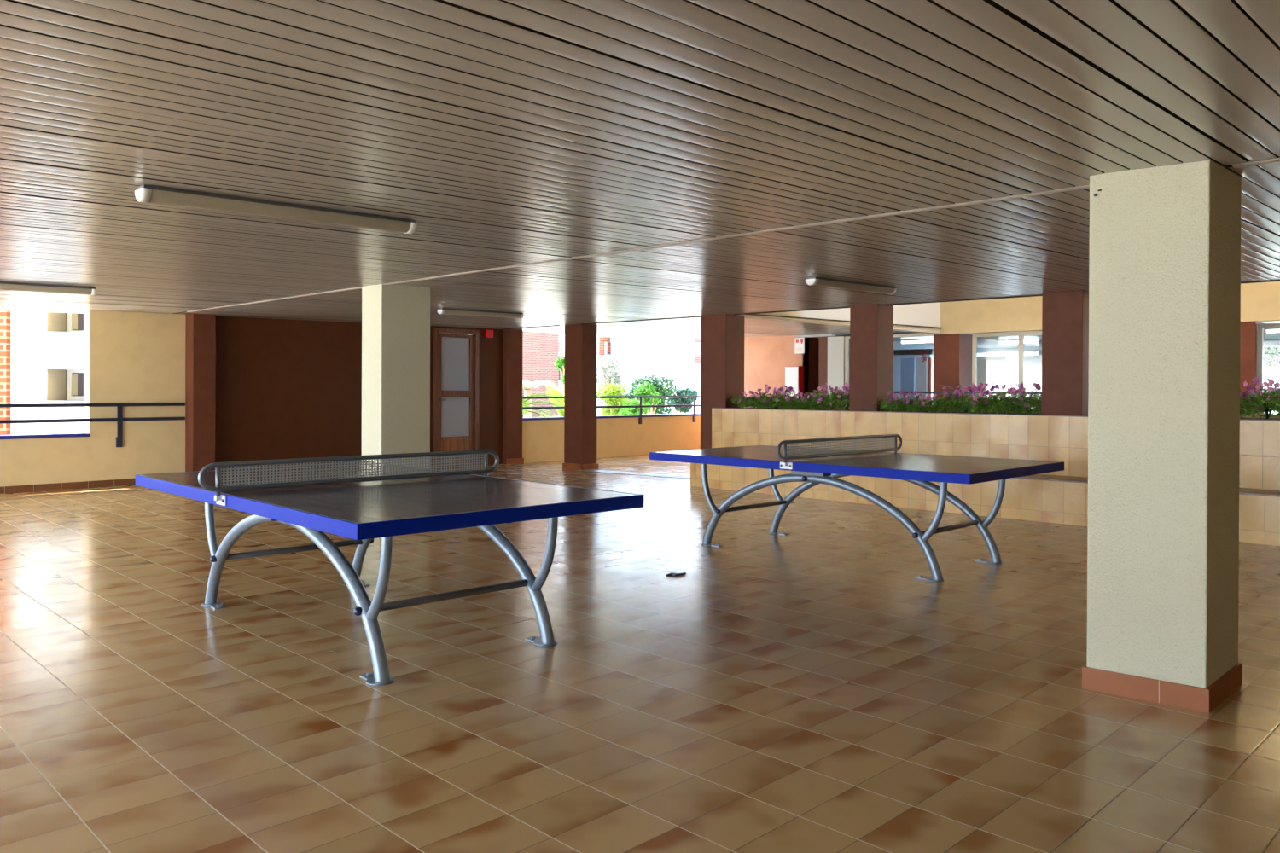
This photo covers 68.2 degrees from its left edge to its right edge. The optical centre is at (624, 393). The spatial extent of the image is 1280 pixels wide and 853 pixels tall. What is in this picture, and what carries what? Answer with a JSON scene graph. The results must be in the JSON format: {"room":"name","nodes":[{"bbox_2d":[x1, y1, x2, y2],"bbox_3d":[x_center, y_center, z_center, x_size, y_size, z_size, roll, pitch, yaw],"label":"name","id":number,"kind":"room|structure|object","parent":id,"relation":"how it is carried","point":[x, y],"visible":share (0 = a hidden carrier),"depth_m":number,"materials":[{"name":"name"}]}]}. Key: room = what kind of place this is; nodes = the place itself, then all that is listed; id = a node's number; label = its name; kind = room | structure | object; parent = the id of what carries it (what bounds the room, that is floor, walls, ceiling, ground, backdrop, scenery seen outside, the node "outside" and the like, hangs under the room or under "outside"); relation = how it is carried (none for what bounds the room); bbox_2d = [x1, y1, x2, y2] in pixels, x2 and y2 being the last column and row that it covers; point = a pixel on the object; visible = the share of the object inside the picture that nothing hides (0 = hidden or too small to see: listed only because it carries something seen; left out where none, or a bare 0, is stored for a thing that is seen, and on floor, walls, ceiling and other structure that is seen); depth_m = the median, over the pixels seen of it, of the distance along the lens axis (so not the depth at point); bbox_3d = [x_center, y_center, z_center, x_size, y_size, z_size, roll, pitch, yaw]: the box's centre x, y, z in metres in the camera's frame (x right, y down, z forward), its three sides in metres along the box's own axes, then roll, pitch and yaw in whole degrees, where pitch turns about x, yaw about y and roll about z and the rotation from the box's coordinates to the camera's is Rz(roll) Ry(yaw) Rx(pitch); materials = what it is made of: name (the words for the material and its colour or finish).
{"room":"covered recreation patio","nodes":[
{"label":"covered recreation patio","id":0,"kind":"room"},
{"bbox_2d":[0,310,700,486],"bbox_3d":[-5.434,0.117,13.463,0.220,2.535,23.439,0,0,43],"label":"wall","id":1,"kind":"structure","parent":0,"point":[285,389],"depth_m":13.44,"materials":[{"name":"brown paint"}]},
{"bbox_2d":[0,432,89,439],"bbox_3d":[-10.104,0.521,8.425,0.240,0.043,9.702,0,0,43],"label":"trim","id":2,"kind":"structure","parent":1,"relation":"on","point":[75,434],"depth_m":11.52,"materials":[{"name":"blue tile"}]},
{"bbox_2d":[0,478,135,494],"bbox_3d":[-9.627,1.171,8.789,0.012,0.135,10.882,0,0,43],"label":"baseboard","id":3,"kind":"structure","parent":1,"relation":"attached to","point":[29,488],"depth_m":11.70,"materials":[{"name":"brown tile"}]},
{"bbox_2d":[0,402,185,447],"bbox_3d":[-9.550,0.405,8.827,0.065,0.567,10.649,0,0,43],"label":"railing","id":4,"kind":"object","parent":1,"relation":"attached to","point":[119,419],"visible":1,"depth_m":11.98,"materials":[{"name":"metal"}]},
{"bbox_2d":[432,327,479,467],"bbox_3d":[-2.871,0.072,16.092,0.115,2.349,0.946,0,0,43],"label":"door","id":5,"kind":"structure","parent":1,"relation":"in","point":[456,352],"depth_m":16.10,"materials":[{"name":"brown wood"}]},
{"bbox_2d":[485,330,493,337],"bbox_3d":[-2.363,-1.052,16.573,0.120,0.130,0.075,0,0,-44],"label":"alarm box","id":6,"kind":"object","parent":1,"relation":"attached to","point":[489,334],"visible":1,"depth_m":16.54,"materials":[{"name":"red plastic"}]},
{"bbox_2d":[522,395,700,424],"bbox_3d":[0.280,0.336,19.405,0.065,0.580,6.329,0,0,43],"label":"railing","id":7,"kind":"object","parent":1,"relation":"attached to","point":[640,406],"visible":0.66,"depth_m":19.40,"materials":[{"name":"black metal"}]},
{"bbox_2d":[522,413,700,420],"bbox_3d":[0.290,0.463,19.611,0.240,0.043,6.640,0,0,43],"label":"trim","id":8,"kind":"structure","parent":1,"relation":"on","point":[698,414],"depth_m":19.07,"materials":[{"name":"blue tile"}]},
{"bbox_2d":[0,454,1279,852],"bbox_3d":[0.914,1.278,8.020,21.700,0.085,18.200,0,0,-44],"label":"floor","id":9,"kind":"structure","parent":0,"point":[800,691],"depth_m":3.96,"materials":[{"name":"tile"}]},
{"bbox_2d":[185,314,215,471],"bbox_3d":[-5.737,0.067,12.789,0.295,2.297,0.303,0,0,-44],"label":"column","id":10,"kind":"object","parent":9,"relation":"on","point":[200,328],"visible":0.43,"depth_m":12.69,"materials":[{"name":"red paint"}]},
{"bbox_2d":[135,449,644,686],"bbox_3d":[-1.397,0.790,5.110,1.752,0.916,2.740,0,0,-43],"label":"table","id":11,"kind":"object","parent":9,"relation":"on","point":[363,502],"visible":1,"depth_m":4.63,"materials":[{"name":"metal"}]},
{"bbox_2d":[361,284,430,468],"bbox_3d":[-2.161,0.099,8.948,0.544,2.240,0.389,0,0,-44],"label":"pillar","id":12,"kind":"structure","parent":9,"relation":"on","point":[396,318],"depth_m":8.80,"materials":[{"name":"beige paint"}]},
{"bbox_2d":[502,329,523,464],"bbox_3d":[-2.048,0.057,17.010,0.390,2.440,0.330,0,0,-44],"label":"pier","id":13,"kind":"object","parent":9,"relation":"on","point":[512,339],"visible":0.67,"depth_m":16.87,"materials":[{"name":"red paint"}]},
{"bbox_2d":[562,324,598,470],"bbox_3d":[-0.717,0.050,15.550,0.370,2.383,0.480,0,0,-44],"label":"column","id":14,"kind":"structure","parent":9,"relation":"on","point":[580,391],"depth_m":15.41,"materials":[{"name":"red paint"}]},
{"bbox_2d":[576,469,690,479],"bbox_3d":[0.410,1.232,14.156,0.300,0.065,3.064,0,0,-44],"label":"trim","id":15,"kind":"structure","parent":9,"relation":"on","point":[586,470],"depth_m":14.33,"materials":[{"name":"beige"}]},
{"bbox_2d":[666,572,686,575],"bbox_3d":[0.353,1.232,6.464,0.148,0.015,0.058,0,0,-42],"label":"scrap","id":16,"kind":"object","parent":9,"relation":"on","point":[670,573],"visible":1,"depth_m":6.45,"materials":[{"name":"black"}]},
{"bbox_2d":[700,314,744,448],"bbox_3d":[1.366,0.055,13.157,0.429,2.318,0.479,0,0,-44],"label":"column","id":17,"kind":"structure","parent":9,"relation":"on","point":[722,335],"depth_m":13.02,"materials":[{"name":"red paint"}]},
{"bbox_2d":[818,337,849,397],"bbox_3d":[4.308,0.046,19.205,0.930,2.365,0.215,0,0,-44],"label":"pier","id":18,"kind":"object","parent":9,"relation":"on","point":[823,365],"visible":0.14,"depth_m":18.88,"materials":[{"name":"red paint"}]},
{"bbox_2d":[649,434,1064,581],"bbox_3d":[1.711,0.793,7.344,1.753,0.916,2.740,0,0,-45],"label":"table","id":19,"kind":"object","parent":9,"relation":"on","point":[813,466],"visible":1,"depth_m":6.97,"materials":[{"name":"metal"}]},
{"bbox_2d":[933,333,972,401],"bbox_3d":[5.969,0.088,17.106,0.580,2.314,0.480,0,0,-44],"label":"pier","id":20,"kind":"object","parent":9,"relation":"on","point":[952,358],"visible":0.29,"depth_m":16.90,"materials":[{"name":"red paint"}]},
{"bbox_2d":[690,405,1279,546],"bbox_3d":[5.619,0.773,8.588,1.465,1.160,12.155,0,0,-44],"label":"planter","id":21,"kind":"object","parent":9,"relation":"on","point":[1059,497],"visible":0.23,"depth_m":9.86,"materials":[{"name":"tile"}]},
{"bbox_2d":[730,390,773,408],"bbox_3d":[1.741,0.082,12.777,0.428,0.266,0.620,0,0,-43],"label":"flowering plant","id":22,"kind":"object","parent":21,"relation":"on","point":[745,401],"visible":0.67,"depth_m":12.74,"materials":[{"name":"green plant"}]},
{"bbox_2d":[749,384,797,409],"bbox_3d":[1.995,0.045,12.428,0.479,0.340,0.730,0,0,-39],"label":"flowering plant","id":23,"kind":"object","parent":21,"relation":"on","point":[765,402],"visible":0.84,"depth_m":12.39,"materials":[{"name":"green plant"}]},
{"bbox_2d":[772,389,825,409],"bbox_3d":[2.290,0.082,12.143,0.721,0.291,0.473,0,0,36],"label":"flowering plant","id":24,"kind":"object","parent":21,"relation":"on","point":[804,404],"visible":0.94,"depth_m":12.05,"materials":[{"name":"green plant"}]},
{"bbox_2d":[800,382,849,409],"bbox_3d":[2.593,0.032,11.941,0.721,0.360,0.473,0,0,44],"label":"flowering plant","id":25,"kind":"object","parent":21,"relation":"on","point":[821,399],"visible":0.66,"depth_m":11.88,"materials":[{"name":"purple plant"}]},
{"bbox_2d":[822,386,849,410],"bbox_3d":[2.750,0.063,11.693,0.395,0.319,0.590,0,0,-42],"label":"flowering plant","id":26,"kind":"object","parent":21,"relation":"on","point":[844,402],"visible":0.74,"depth_m":11.67,"materials":[{"name":"green plant"}]},
{"bbox_2d":[849,303,893,411],"bbox_3d":[2.982,-0.434,11.393,0.370,1.285,0.370,0,0,-44],"label":"column","id":27,"kind":"structure","parent":21,"relation":"on","point":[871,326],"depth_m":11.26,"materials":[{"name":"red paint"}]},
{"bbox_2d":[872,389,926,412],"bbox_3d":[3.290,0.089,11.072,0.691,0.280,0.435,0,0,35],"label":"flowering plant","id":28,"kind":"object","parent":21,"relation":"on","point":[893,404],"visible":0.78,"depth_m":11.01,"materials":[{"name":"green plant"}]},
{"bbox_2d":[901,393,963,413],"bbox_3d":[3.546,0.112,10.847,0.707,0.247,0.462,0,0,37],"label":"flowering plant","id":29,"kind":"object","parent":21,"relation":"on","point":[930,407],"visible":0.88,"depth_m":10.74,"materials":[{"name":"green plant"}]},
{"bbox_2d":[930,383,994,413],"bbox_3d":[3.833,0.062,10.638,0.486,0.366,0.719,0,0,-42],"label":"flowering plant","id":30,"kind":"object","parent":21,"relation":"on","point":[964,398],"visible":0.73,"depth_m":10.56,"materials":[{"name":"green plant"}]},
{"bbox_2d":[961,382,1028,413],"bbox_3d":[4.080,0.059,10.339,0.502,0.378,0.742,0,0,-33],"label":"flowering plant","id":31,"kind":"object","parent":21,"relation":"on","point":[994,407],"visible":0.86,"depth_m":10.30,"materials":[{"name":"green plant"}]},
{"bbox_2d":[994,382,1041,414],"bbox_3d":[4.330,0.061,10.091,0.664,0.377,0.444,0,0,36],"label":"flowering plant","id":32,"kind":"object","parent":21,"relation":"on","point":[1036,402],"visible":0.77,"depth_m":10.06,"materials":[{"name":"green plant"}]},
{"bbox_2d":[1041,290,1088,416],"bbox_3d":[4.579,-0.413,9.718,0.400,1.273,0.400,0,0,-44],"label":"column","id":33,"kind":"structure","parent":21,"relation":"on","point":[1065,315],"depth_m":9.55,"materials":[{"name":"red paint"}]},
{"bbox_2d":[1239,384,1262,418],"bbox_3d":[5.526,0.076,8.783,0.450,0.360,0.680,0,0,-37],"label":"flowering plant","id":34,"kind":"object","parent":21,"relation":"on","point":[1252,389],"visible":0.09,"depth_m":8.59,"materials":[{"name":"green plant"}]},
{"bbox_2d":[1239,377,1279,419],"bbox_3d":[5.786,0.057,8.522,0.467,0.413,0.734,0,0,-44],"label":"flowering plant","id":35,"kind":"object","parent":21,"relation":"on","point":[1265,404],"visible":0.85,"depth_m":8.47,"materials":[{"name":"green plant"}]},
{"bbox_2d":[893,391,1276,400],"bbox_3d":[9.081,0.620,13.036,0.030,1.253,13.600,0,0,-44],"label":"railing","id":36,"kind":"object","parent":9,"relation":"on","point":[939,392],"visible":0.02,"depth_m":16.47,"materials":[{"name":"black metal"}]},
{"bbox_2d":[1082,159,1242,713],"bbox_3d":[2.325,0.158,4.065,0.573,2.204,0.471,0,0,-44],"label":"pillar","id":37,"kind":"structure","parent":9,"relation":"on","point":[1165,270],"depth_m":3.88,"materials":[{"name":"beige paint"}]},
{"bbox_2d":[1239,321,1264,413],"bbox_3d":[9.129,0.116,13.860,0.580,2.314,0.320,0,0,-44],"label":"pier","id":38,"kind":"object","parent":9,"relation":"on","point":[1248,349],"visible":0.14,"depth_m":13.61,"materials":[{"name":"red paint"}]},
{"bbox_2d":[0,0,1279,338],"bbox_3d":[0.720,-1.292,7.645,20.900,0.983,18.066,0,0,-44],"label":"ceiling","id":39,"kind":"structure","parent":0,"point":[510,132],"depth_m":3.45,"materials":[{"name":"brown"}]},
{"bbox_2d":[0,281,96,295],"bbox_3d":[-5.471,-0.954,8.428,1.360,0.070,0.110,-1,1,-44],"label":"light","id":40,"kind":"object","parent":39,"relation":"attached to","point":[3,286],"visible":1,"depth_m":8.59,"materials":[{"name":"grey paint"}]},
{"bbox_2d":[0,281,95,289],"bbox_3d":[-5.471,-0.977,8.427,1.340,0.023,0.090,-1,1,-44],"label":"tray","id":41,"kind":"object","parent":40,"relation":"on","point":[2,285],"depth_m":8.52,"materials":[{"name":"grey paint"}]},
{"bbox_2d":[134,184,416,233],"bbox_3d":[-1.652,-0.895,4.664,1.390,0.070,0.110,-1,1,-44],"label":"light","id":42,"kind":"object","parent":39,"relation":"attached to","point":[144,193],"visible":1,"depth_m":4.55,"materials":[{"name":"grey paint"}]},
{"bbox_2d":[437,308,523,318],"bbox_3d":[-1.829,-1.029,12.141,1.280,0.070,0.110,-1,1,-44],"label":"light","id":43,"kind":"object","parent":39,"relation":"attached to","point":[448,311],"visible":1,"depth_m":12.07,"materials":[{"name":"grey paint"}]},
{"bbox_2d":[437,308,523,314],"bbox_3d":[-1.829,-1.052,12.141,1.260,0.023,0.090,-1,1,-44],"label":"tray","id":44,"kind":"object","parent":43,"relation":"on","point":[439,311],"depth_m":11.92,"materials":[{"name":"grey paint"}]},
{"bbox_2d":[186,185,1089,312],"bbox_3d":[-1.739,-0.994,8.181,0.074,0.065,11.040,0,0,-44],"label":"trim","id":45,"kind":"structure","parent":39,"relation":"attached to","point":[1032,194],"depth_m":5.59,"materials":[{"name":"beige metal"}]},
{"bbox_2d":[805,277,896,294],"bbox_3d":[2.081,-0.974,8.578,1.350,0.070,0.110,-1,1,-44],"label":"light","id":46,"kind":"object","parent":39,"relation":"attached to","point":[819,282],"visible":1,"depth_m":8.47,"materials":[{"name":"grey paint"}]},
{"bbox_2d":[806,277,896,288],"bbox_3d":[2.080,-0.998,8.578,1.330,0.023,0.090,-1,1,-44],"label":"tray","id":47,"kind":"object","parent":46,"relation":"on","point":[810,280],"depth_m":8.37,"materials":[{"name":"grey paint"}]},
{"bbox_2d":[1232,157,1279,168],"bbox_3d":[4.236,-0.897,2.045,0.073,0.038,5.030,0,0,-44],"label":"trim","id":48,"kind":"structure","parent":39,"relation":"attached to","point":[1274,160],"depth_m":3.78,"materials":[{"name":"beige"}]},
{"bbox_2d":[744,335,819,407],"bbox_3d":[3.435,0.029,20.410,0.800,2.520,3.450,0,0,-44],"label":"wall","id":49,"kind":"structure","parent":0,"point":[765,358],"depth_m":20.07,"materials":[{"name":"paint"}]},
{"bbox_2d":[785,366,803,400],"bbox_3d":[3.524,-0.137,19.587,0.220,0.860,0.336,0,0,-44],"label":"upper cabinet","id":50,"kind":"object","parent":49,"relation":"attached to","point":[794,375],"visible":0.52,"depth_m":19.49,"materials":[{"name":"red metal"}]},
{"bbox_2d":[794,337,804,354],"bbox_3d":[3.641,-0.996,19.607,0.020,0.320,0.239,0,0,-44],"label":"fire sign","id":51,"kind":"object","parent":49,"relation":"attached to","point":[799,342],"visible":1,"depth_m":19.61,"materials":[{"name":"white paint"}]},
{"bbox_2d":[738,302,940,334],"bbox_3d":[3.617,-5.436,15.075,5.980,8.700,0.220,0,0,-44],"label":"wall","id":52,"kind":"structure","parent":0,"point":[928,314],"depth_m":15.97,"materials":[{"name":"beige paint"}]},
{"bbox_2d":[844,332,936,396],"bbox_3d":[5.011,-0.182,17.860,0.060,1.880,1.920,0,0,-44],"label":"window","id":53,"kind":"structure","parent":52,"relation":"in","point":[846,338],"depth_m":18.49,"materials":[{"name":"grey metal"}]},
{"bbox_2d":[503,279,1279,329],"bbox_3d":[3.952,-1.058,10.400,0.035,0.130,17.400,0,0,-44],"label":"trim","id":54,"kind":"structure","parent":52,"relation":"attached to","point":[1271,280],"depth_m":11.70,"materials":[{"name":"brown"}]},
{"bbox_2d":[930,351,1035,400],"bbox_3d":[8.923,0.097,23.661,0.060,2.240,2.750,0,0,-44],"label":"window frame","id":55,"kind":"structure","parent":0,"point":[1011,357],"depth_m":23.14,"materials":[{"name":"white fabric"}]},
{"bbox_2d":[977,355,1006,399],"bbox_3d":[8.695,0.161,22.605,0.040,2.120,0.881,0,0,-44],"label":"window","id":56,"kind":"structure","parent":0,"point":[991,369],"depth_m":22.51,"materials":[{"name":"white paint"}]},
{"bbox_2d":[796,320,1279,348],"bbox_3d":[11.537,-1.323,16.389,7.200,0.470,15.800,0,0,-44],"label":"ceiling","id":57,"kind":"structure","parent":0,"point":[982,342],"depth_m":19.20,"materials":[{"name":"grey"}]},
{"bbox_2d":[899,338,933,343],"bbox_3d":[6.067,-1.089,19.570,0.100,0.073,0.750,0,0,-44],"label":"light","id":58,"kind":"object","parent":57,"relation":"attached to","point":[923,340],"visible":0.94,"depth_m":19.53,"materials":[{"name":"white paint"}]},
{"bbox_2d":[899,338,933,341],"bbox_3d":[6.067,-1.111,19.570,0.100,0.030,0.750,0,0,-44],"label":"tray","id":59,"kind":"object","parent":58,"relation":"on","point":[923,340],"depth_m":19.50,"materials":[{"name":"white paint"}]},
{"bbox_2d":[996,339,1018,343],"bbox_3d":[7.691,-1.080,18.925,1.369,0.073,0.829,0,0,-44],"label":"light","id":60,"kind":"object","parent":57,"relation":"attached to","point":[1006,341],"depth_m":19.60,"materials":[{"name":"white paint"}]},
{"bbox_2d":[1024,338,1040,343],"bbox_3d":[8.022,-1.077,18.581,1.375,0.073,0.743,0,0,-44],"label":"light","id":61,"kind":"object","parent":57,"relation":"attached to","point":[1028,340],"depth_m":19.24,"materials":[{"name":"white paint"}]},
{"bbox_2d":[1264,327,1279,332],"bbox_3d":[10.972,-1.050,15.393,0.100,0.073,0.900,0,0,-44],"label":"light","id":62,"kind":"object","parent":57,"relation":"attached to","point":[1270,329],"visible":0.88,"depth_m":15.60,"materials":[{"name":"white paint"}]},
{"bbox_2d":[1264,327,1279,330],"bbox_3d":[10.973,-1.071,15.393,0.100,0.030,0.900,0,0,-44],"label":"tray","id":63,"kind":"object","parent":62,"relation":"on","point":[1270,328],"depth_m":15.60,"materials":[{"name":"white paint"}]},
{"bbox_2d":[892,340,1279,401],"bbox_3d":[10.921,-0.114,16.951,7.100,2.900,17.650,0,0,-44],"label":"wall","id":64,"kind":"structure","parent":0,"point":[915,351],"depth_m":24.80,"materials":[{"name":"white"}]},
{"bbox_2d":[827,336,844,394],"bbox_3d":[4.212,-0.190,18.694,0.120,1.880,0.370,0,0,-44],"label":"trim","id":65,"kind":"structure","parent":64,"relation":"attached to","point":[835,345],"depth_m":18.64,"materials":[{"name":"grey paint"}]},
{"bbox_2d":[900,358,914,400],"bbox_3d":[7.232,0.148,24.107,0.040,2.120,0.382,0,0,-44],"label":"door","id":66,"kind":"structure","parent":64,"relation":"in","point":[907,374],"depth_m":24.09,"materials":[{"name":"blue"}]},
{"bbox_2d":[1024,354,1041,408],"bbox_3d":[9.433,0.168,21.847,0.040,2.120,0.470,0,0,-44],"label":"door","id":67,"kind":"structure","parent":64,"relation":"in","point":[1032,363],"depth_m":21.82,"materials":[{"name":"white"}]},
{"bbox_2d":[940,281,1279,334],"bbox_3d":[10.090,-5.389,12.571,0.200,8.715,12.400,0,0,-44],"label":"wall","id":68,"kind":"structure","parent":0,"point":[1259,301],"depth_m":16.00,"materials":[{"name":"beige paint"}]},
{"bbox_2d":[971,331,1041,396],"bbox_3d":[6.664,-0.140,16.162,0.060,1.825,1.460,0,0,-44],"label":"window","id":69,"kind":"structure","parent":68,"relation":"in","point":[1021,334],"depth_m":16.13,"materials":[{"name":"grey metal"}]},
{"bbox_2d":[1256,323,1279,413],"bbox_3d":[9.898,-0.099,12.841,0.060,1.800,2.190,0,0,-44],"label":"window","id":70,"kind":"structure","parent":68,"relation":"in","point":[1260,327],"depth_m":13.57,"materials":[{"name":"grey metal"}]},
{"bbox_3d":[11.058,1.322,17.061,6.750,0.130,17.400,0,0,-44],"label":"floor","id":71,"kind":"structure","parent":0,"visible":0},
{"bbox_2d":[916,357,926,399],"bbox_3d":[7.504,0.150,23.828,0.040,2.120,0.256,0,0,-44],"label":"blind","id":72,"kind":"object","parent":71,"relation":"on","point":[922,366],"visible":0.44,"depth_m":23.80,"materials":[{"name":"grey fabric"}]},
{"bbox_2d":[920,351,928,362],"bbox_3d":[7.519,-0.926,23.678,0.105,0.275,0.203,0,0,-44],"label":"wall ornament","id":73,"kind":"object","parent":72,"relation":"hanging from","point":[925,357],"visible":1,"depth_m":23.67,"materials":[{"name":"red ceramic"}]},
{"bbox_2d":[927,357,930,401],"bbox_3d":[7.649,0.152,23.678,0.040,2.120,0.069,0,0,-44],"label":"panel","id":74,"kind":"object","parent":71,"relation":"on","point":[929,358],"visible":0.49,"depth_m":23.65,"materials":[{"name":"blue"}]},
{"label":"outside","id":75,"kind":"structure","parent":0,"visible":0},
{"bbox_3d":[-13.960,1.619,14.336,320.000,0.250,280.000,0,0,-44],"label":"ground","id":76,"kind":"structure","parent":75,"visible":0},
{"bbox_2d":[0,310,85,435],"bbox_3d":[-13.205,-9.199,19.042,14.571,21.350,4.150,0,0,-7],"label":"apartment building","id":77,"kind":"structure","parent":76,"relation":"on","point":[43,354],"depth_m":17.46,"materials":[{"name":"white paint"}]},
{"bbox_2d":[71,313,77,329],"bbox_3d":[-10.621,-1.499,18.270,0.100,0.508,0.008,0,0,-7],"label":"curtain","id":78,"kind":"object","parent":77,"relation":"hanging from","point":[74,316],"depth_m":18.27,"materials":[{"name":"beige paint"}]},
{"bbox_2d":[71,373,77,395],"bbox_3d":[-10.627,-0.178,18.276,0.100,0.413,0.008,0,0,-7],"label":"curtain","id":79,"kind":"object","parent":77,"relation":"hanging from","point":[74,376],"depth_m":18.27,"materials":[{"name":"beige fabric"}]},
{"bbox_2d":[522,379,560,418],"bbox_3d":[-2.924,0.535,27.997,2.027,1.912,1.757,0,0,-19],"label":"palm","id":80,"kind":"object","parent":76,"relation":"on","point":[526,386],"visible":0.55,"depth_m":27.84,"materials":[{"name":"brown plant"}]},
{"bbox_2d":[522,392,561,417],"bbox_3d":[-1.964,0.746,20.464,1.587,1.568,1.965,0,0,-26],"label":"palm","id":81,"kind":"object","parent":76,"relation":"on","point":[525,404],"visible":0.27,"depth_m":20.30,"materials":[{"name":"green plant"}]},
{"bbox_2d":[540,384,564,417],"bbox_3d":[-1.357,0.655,23.048,1.136,1.738,1.631,0,0,15],"label":"palm","id":82,"kind":"object","parent":76,"relation":"on","point":[561,411],"visible":0.2,"depth_m":22.69,"materials":[{"name":"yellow plant"}]},
{"bbox_2d":[554,356,564,393],"bbox_3d":[-1.667,0.195,27.705,0.686,2.604,0.712,0,0,-44],"label":"tree","id":83,"kind":"object","parent":76,"relation":"on","point":[560,363],"visible":0.19,"depth_m":27.63,"materials":[{"name":"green plant"}]},
{"bbox_2d":[522,331,615,418],"bbox_3d":[-5.181,-5.803,48.853,9.529,14.350,6.700,0,0,-44],"label":"apartment building","id":84,"kind":"structure","parent":76,"relation":"on","point":[541,351],"depth_m":46.52,"materials":[{"name":"brick"}]},
{"bbox_2d":[597,354,623,389],"bbox_3d":[-0.483,-0.004,35.672,1.398,2.938,0.890,0,0,-44],"label":"tree","id":85,"kind":"object","parent":76,"relation":"on","point":[613,375],"visible":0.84,"depth_m":35.56,"materials":[{"name":"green plant"}]},
{"bbox_2d":[597,382,633,415],"bbox_3d":[-0.164,0.605,24.987,1.324,1.839,0.835,0,0,-44],"label":"shrub","id":86,"kind":"object","parent":76,"relation":"on","point":[611,390],"visible":0.58,"depth_m":24.65,"materials":[{"name":"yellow plant"}]},
{"bbox_2d":[616,398,651,415],"bbox_3d":[0.194,0.822,23.947,0.933,1.418,0.715,0,0,-44],"label":"shrub","id":87,"kind":"object","parent":76,"relation":"on","point":[628,411],"visible":0.45,"depth_m":23.83,"materials":[{"name":"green plant"}]},
{"bbox_2d":[633,382,661,414],"bbox_3d":[0.559,0.602,25.667,0.940,1.837,0.621,0,0,-44],"label":"shrub","id":88,"kind":"object","parent":76,"relation":"on","point":[642,390],"visible":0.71,"depth_m":25.55,"materials":[{"name":"green plant"}]},
{"bbox_2d":[624,373,678,414],"bbox_3d":[0.749,0.475,26.489,1.357,2.078,1.539,0,0,-44],"label":"tree","id":89,"kind":"object","parent":76,"relation":"on","point":[661,387],"visible":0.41,"depth_m":26.23,"materials":[{"name":"green plant"}]},
{"bbox_2d":[610,335,700,414],"bbox_3d":[2.877,-6.782,51.563,8.666,16.350,1.250,0,0,-44],"label":"apartment building","id":90,"kind":"structure","parent":76,"relation":"on","point":[679,358],"depth_m":50.04,"materials":[{"name":"white"}]},
{"bbox_2d":[665,388,698,413],"bbox_3d":[1.845,0.658,29.572,1.157,1.694,0.919,0,0,-44],"label":"tree","id":91,"kind":"object","parent":76,"relation":"on","point":[688,392],"visible":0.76,"depth_m":29.40,"materials":[{"name":"green plant"}]},
{"bbox_2d":[1264,345,1279,413],"bbox_3d":[16.149,0.057,22.074,2.380,3.083,2.920,0,0,-44],"label":"tree","id":92,"kind":"object","parent":76,"relation":"on","point":[1272,371],"visible":0.25,"depth_m":22.45,"materials":[{"name":"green plant"}]},
{"bbox_2d":[1264,346,1279,377],"bbox_3d":[16.310,-0.133,24.714,2.401,3.438,2.351,0,0,-44],"label":"tree","id":93,"kind":"object","parent":76,"relation":"on","point":[1268,350],"visible":0.02,"depth_m":23.97,"materials":[{"name":"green plant"}]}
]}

